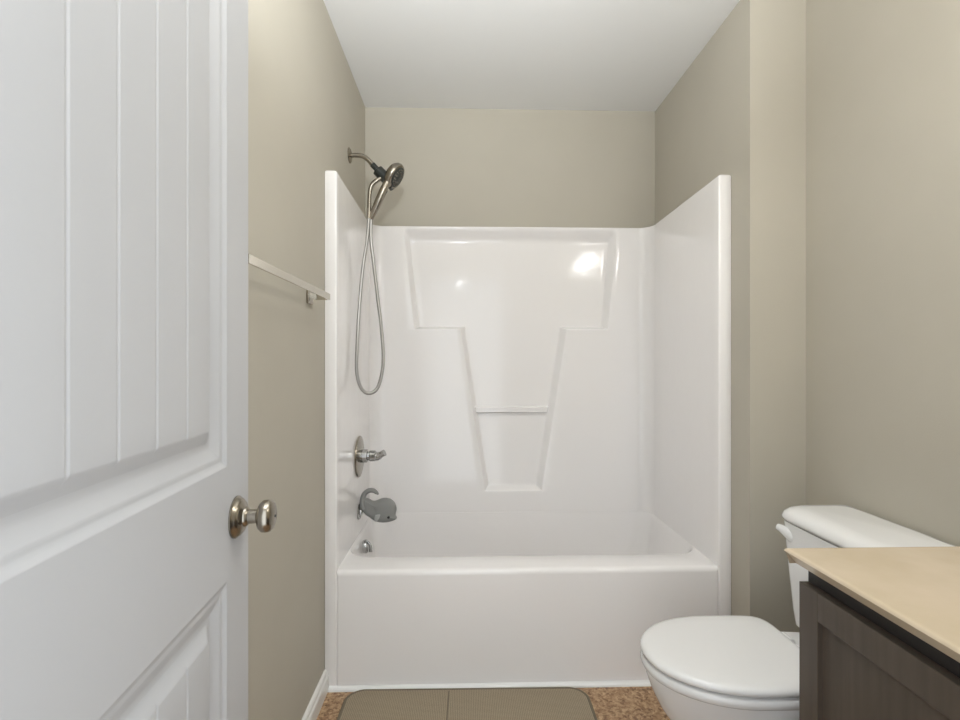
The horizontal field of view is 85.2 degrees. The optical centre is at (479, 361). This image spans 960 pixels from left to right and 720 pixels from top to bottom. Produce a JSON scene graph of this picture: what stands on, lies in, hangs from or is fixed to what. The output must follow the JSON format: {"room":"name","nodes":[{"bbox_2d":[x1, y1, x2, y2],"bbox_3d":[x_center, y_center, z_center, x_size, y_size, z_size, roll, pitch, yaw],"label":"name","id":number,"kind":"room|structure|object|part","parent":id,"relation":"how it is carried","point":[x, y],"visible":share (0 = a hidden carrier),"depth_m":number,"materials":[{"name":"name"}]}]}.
{"room":"bathroom","nodes":[
{"label":"bathroom","id":0,"kind":"room"},
{"bbox_2d":[248,0,364,719],"bbox_3d":[-0.620,-0.055,1.460,0.120,2.532,2.750,0,0,-2],"label":"wall","id":1,"kind":"structure","parent":0,"point":[306,107],"depth_m":1.53,"materials":[{"name":"paint"}]},
{"bbox_2d":[248,254,329,304],"bbox_3d":[-0.525,-0.212,1.423,0.066,0.047,0.665,0,0,-2],"label":"towel bar","id":2,"kind":"object","parent":1,"relation":"attached to","point":[319,294],"visible":0.68,"depth_m":1.37,"materials":[{"name":"white metal"}]},
{"bbox_3d":[-0.563,-0.212,1.728,0.010,0.047,0.052,0,0,-2],"label":"wall plate","id":3,"kind":"part","parent":2,"relation":"part of","materials":[{"name":"silver metal"}]},
{"bbox_3d":[-0.535,-0.215,1.749,0.060,0.020,0.006,0,0,-2],"label":"arm","id":4,"kind":"part","parent":2,"relation":"part of","materials":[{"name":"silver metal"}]},
{"bbox_2d":[302,669,328,719],"bbox_3d":[-0.540,1.174,1.067,0.016,0.076,1.720,0,0,-2],"label":"baseboard","id":5,"kind":"structure","parent":1,"relation":"attached to","point":[315,704],"depth_m":1.80,"materials":[{"name":"white paint"}]},
{"bbox_2d":[348,147,404,394],"bbox_3d":[-0.461,-0.405,2.294,0.246,1.099,0.181,0,0,-2],"label":"shower","id":6,"kind":"object","parent":1,"relation":"attached to","point":[390,179],"visible":1,"depth_m":2.30,"materials":[{"name":"silver metal"}]},
{"bbox_3d":[-0.521,-0.894,2.339,0.122,0.075,0.021,0,0,-2],"label":"shower arm","id":7,"kind":"part","parent":6,"relation":"part of","materials":[{"name":"silver metal"}]},
{"bbox_3d":[-0.439,-0.731,2.316,0.119,0.199,0.041,0,0,11],"label":"handle","id":8,"kind":"part","parent":6,"relation":"part of","materials":[{"name":"silver metal"}]},
{"bbox_2d":[316,686,669,719],"bbox_3d":[0.302,1.261,1.488,1.966,0.100,2.750,0,0,-2],"label":"floor","id":9,"kind":"structure","parent":0,"point":[608,703],"depth_m":1.84,"materials":[{"name":"stone"}]},
{"bbox_2d":[337,687,596,719],"bbox_3d":[-0.042,1.205,1.647,0.882,0.011,0.558,0,0,-2],"label":"bath mat","id":10,"kind":"object","parent":9,"relation":"on","point":[519,703],"visible":1,"depth_m":1.82,"materials":[{"name":"beige fabric"}]},
{"bbox_2d":[325,170,730,685],"bbox_3d":[0.176,0.253,2.344,1.522,1.917,0.789,0,0,-2],"label":"bathtub surround","id":11,"kind":"object","parent":9,"relation":"on","point":[550,411],"visible":0.99,"depth_m":2.65,"materials":[{"name":"white plastic"}]},
{"bbox_3d":[-0.561,0.253,2.265,0.043,1.917,0.674,0,0,-2],"label":"panel","id":12,"kind":"part","parent":11,"relation":"part of","materials":[{"name":"white plastic"}]},
{"bbox_2d":[357,504,362,519],"bbox_3d":[-0.532,0.673,2.338,0.023,0.070,0.070,0,0,-2],"label":"tub spout","id":13,"kind":"object","parent":11,"relation":"attached to","point":[359,512],"visible":0.74,"depth_m":2.31,"materials":[{"name":"silver metal"}]},
{"bbox_3d":[-0.512,0.830,2.339,0.026,0.060,0.060,0,0,-2],"label":"overflow plate","id":14,"kind":"part","parent":11,"relation":"part of","materials":[{"name":"silver metal"}]},
{"bbox_2d":[354,436,385,476],"bbox_3d":[-0.481,0.426,2.340,0.125,0.184,0.184,0,0,-2],"label":"shower valve","id":15,"kind":"object","parent":11,"relation":"attached to","point":[362,455],"visible":1,"depth_m":2.32,"materials":[{"name":"silver metal"}]},
{"bbox_3d":[-0.499,0.424,2.340,0.070,0.060,0.060,0,0,-2],"label":"valve stem","id":16,"kind":"part","parent":15,"relation":"part of","materials":[{"name":"silver metal"}]},
{"bbox_3d":[-0.449,0.421,2.336,0.062,0.052,0.042,0,0,8],"label":"handle","id":17,"kind":"part","parent":15,"relation":"part of","materials":[{"name":"silver metal"}]},
{"bbox_3d":[-0.493,0.828,2.336,0.029,0.048,0.016,0,0,33],"label":"lever","id":18,"kind":"part","parent":11,"relation":"part of","materials":[{"name":"silver metal"}]},
{"bbox_2d":[360,488,396,522],"bbox_3d":[-0.456,0.645,2.338,0.165,0.152,0.084,0,0,-2],"label":"spout","id":19,"kind":"object","parent":11,"relation":"attached to","point":[382,510],"visible":1,"depth_m":2.31,"materials":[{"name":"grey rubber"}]},
{"bbox_2d":[328,680,650,691],"bbox_3d":[0.197,1.205,1.941,1.507,0.013,0.018,0,0,-2],"label":"trim","id":20,"kind":"structure","parent":11,"relation":"attached to","point":[623,683],"depth_m":1.94,"materials":[{"name":"white"}]},
{"bbox_3d":[0.166,0.109,2.681,1.522,1.605,0.115,0,0,-2],"label":"panel","id":21,"kind":"part","parent":11,"relation":"part of","materials":[{"name":"white plastic"}]},
{"bbox_2d":[337,511,717,685],"bbox_3d":[0.175,0.994,2.323,1.437,0.434,0.744,0,0,-2],"label":"tub","id":22,"kind":"object","parent":11,"relation":"in","point":[424,597],"depth_m":1.96,"materials":[{"name":"white plastic"}]},
{"bbox_3d":[0.915,0.253,2.308,0.047,1.917,0.674,0,0,-2],"label":"panel","id":23,"kind":"part","parent":11,"relation":"part of","materials":[{"name":"white plastic"}]},
{"bbox_2d":[640,505,953,719],"bbox_3d":[0.802,0.830,1.433,0.714,0.763,0.446,0,0,-2],"label":"toilet","id":24,"kind":"object","parent":9,"relation":"on","point":[732,667],"visible":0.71,"depth_m":1.38,"materials":[{"name":"white ceramic"}]},
{"bbox_3d":[0.663,0.822,1.428,0.436,0.027,0.373,0,0,-2],"label":"seat","id":25,"kind":"part","parent":24,"relation":"part of","materials":[{"name":"white plastic"}]},
{"bbox_3d":[0.663,0.793,1.428,0.436,0.027,0.373,0,0,-2],"label":"lid","id":26,"kind":"part","parent":24,"relation":"part of","materials":[{"name":"white plastic"}]},
{"bbox_3d":[0.801,1.023,1.433,0.690,0.376,0.366,0,0,-2],"label":"bowl","id":27,"kind":"part","parent":24,"relation":"part of","materials":[{"name":"white ceramic"}]},
{"bbox_3d":[0.948,0.533,1.609,0.065,0.049,0.039,0,0,37],"label":"flush lever","id":28,"kind":"part","parent":24,"relation":"part of","materials":[{"name":"white ceramic"}]},
{"bbox_3d":[1.051,0.657,1.440,0.204,0.324,0.428,0,0,-2],"label":"tank","id":29,"kind":"part","parent":24,"relation":"part of","materials":[{"name":"white ceramic"}]},
{"bbox_3d":[1.050,0.470,1.440,0.218,0.044,0.446,0,0,-2],"label":"tank lid","id":30,"kind":"part","parent":24,"relation":"part of","materials":[{"name":"white ceramic"}]},
{"bbox_2d":[799,571,959,719],"bbox_3d":[0.928,0.816,0.668,0.522,0.790,0.826,0,0,-2],"label":"vanity cabinet","id":31,"kind":"object","parent":9,"relation":"on","point":[855,663],"visible":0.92,"depth_m":0.91,"materials":[{"name":"brown wood"}]},
{"bbox_2d":[784,546,959,662],"bbox_3d":[0.919,0.405,0.680,0.538,0.208,0.852,0,0,-2],"label":"countertop","id":32,"kind":"structure","parent":31,"relation":"on","point":[917,589],"depth_m":0.93,"materials":[{"name":"stone"}]},
{"bbox_3d":[0.696,0.771,0.661,0.018,0.700,0.826,0,0,-2],"label":"frame","id":33,"kind":"part","parent":31,"relation":"part of","materials":[{"name":"black wood"}]},
{"bbox_3d":[0.674,0.776,0.868,0.006,0.546,0.305,0,0,-2],"label":"inset panel","id":34,"kind":"part","parent":31,"relation":"part of","materials":[{"name":"brown wood"}]},
{"bbox_2d":[365,107,654,227],"bbox_3d":[0.163,-0.055,2.799,1.524,2.532,0.120,0,0,-2],"label":"wall","id":35,"kind":"structure","parent":0,"point":[463,167],"depth_m":2.74,"materials":[{"name":"paint"}]},
{"bbox_2d":[323,0,739,110],"bbox_3d":[0.302,-1.371,1.488,1.966,0.100,2.750,0,0,-2],"label":"ceiling","id":36,"kind":"structure","parent":0,"point":[591,55],"depth_m":2.21,"materials":[{"name":"white paint"}]},
{"bbox_2d":[655,0,805,631],"bbox_3d":[1.099,-0.055,2.368,0.322,2.532,1.038,0,0,-2],"label":"wall","id":37,"kind":"structure","parent":0,"point":[738,110],"depth_m":1.85,"materials":[{"name":"paint"}]},
{"bbox_2d":[806,0,959,545],"bbox_3d":[1.240,-0.055,0.996,0.120,2.532,1.712,0,0,-2],"label":"wall","id":38,"kind":"structure","parent":0,"point":[883,76],"depth_m":1.51,"materials":[{"name":"paint"}]},
{"bbox_3d":[0.341,-0.055,0.173,1.726,2.532,0.120,0,0,-2],"label":"wall","id":39,"kind":"structure","parent":0,"visible":0},
{"bbox_2d":[0,0,276,719],"bbox_3d":[-0.411,0.188,0.582,0.149,2.030,0.712,0,0,-2],"label":"door","id":40,"kind":"structure","parent":39,"relation":"in","point":[125,513],"depth_m":0.56,"materials":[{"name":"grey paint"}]},
{"bbox_3d":[-0.380,0.262,0.880,0.066,0.070,0.070,0,0,-2],"label":"knob","id":41,"kind":"part","parent":40,"relation":"part of","materials":[{"name":"silver metal"}]}
]}

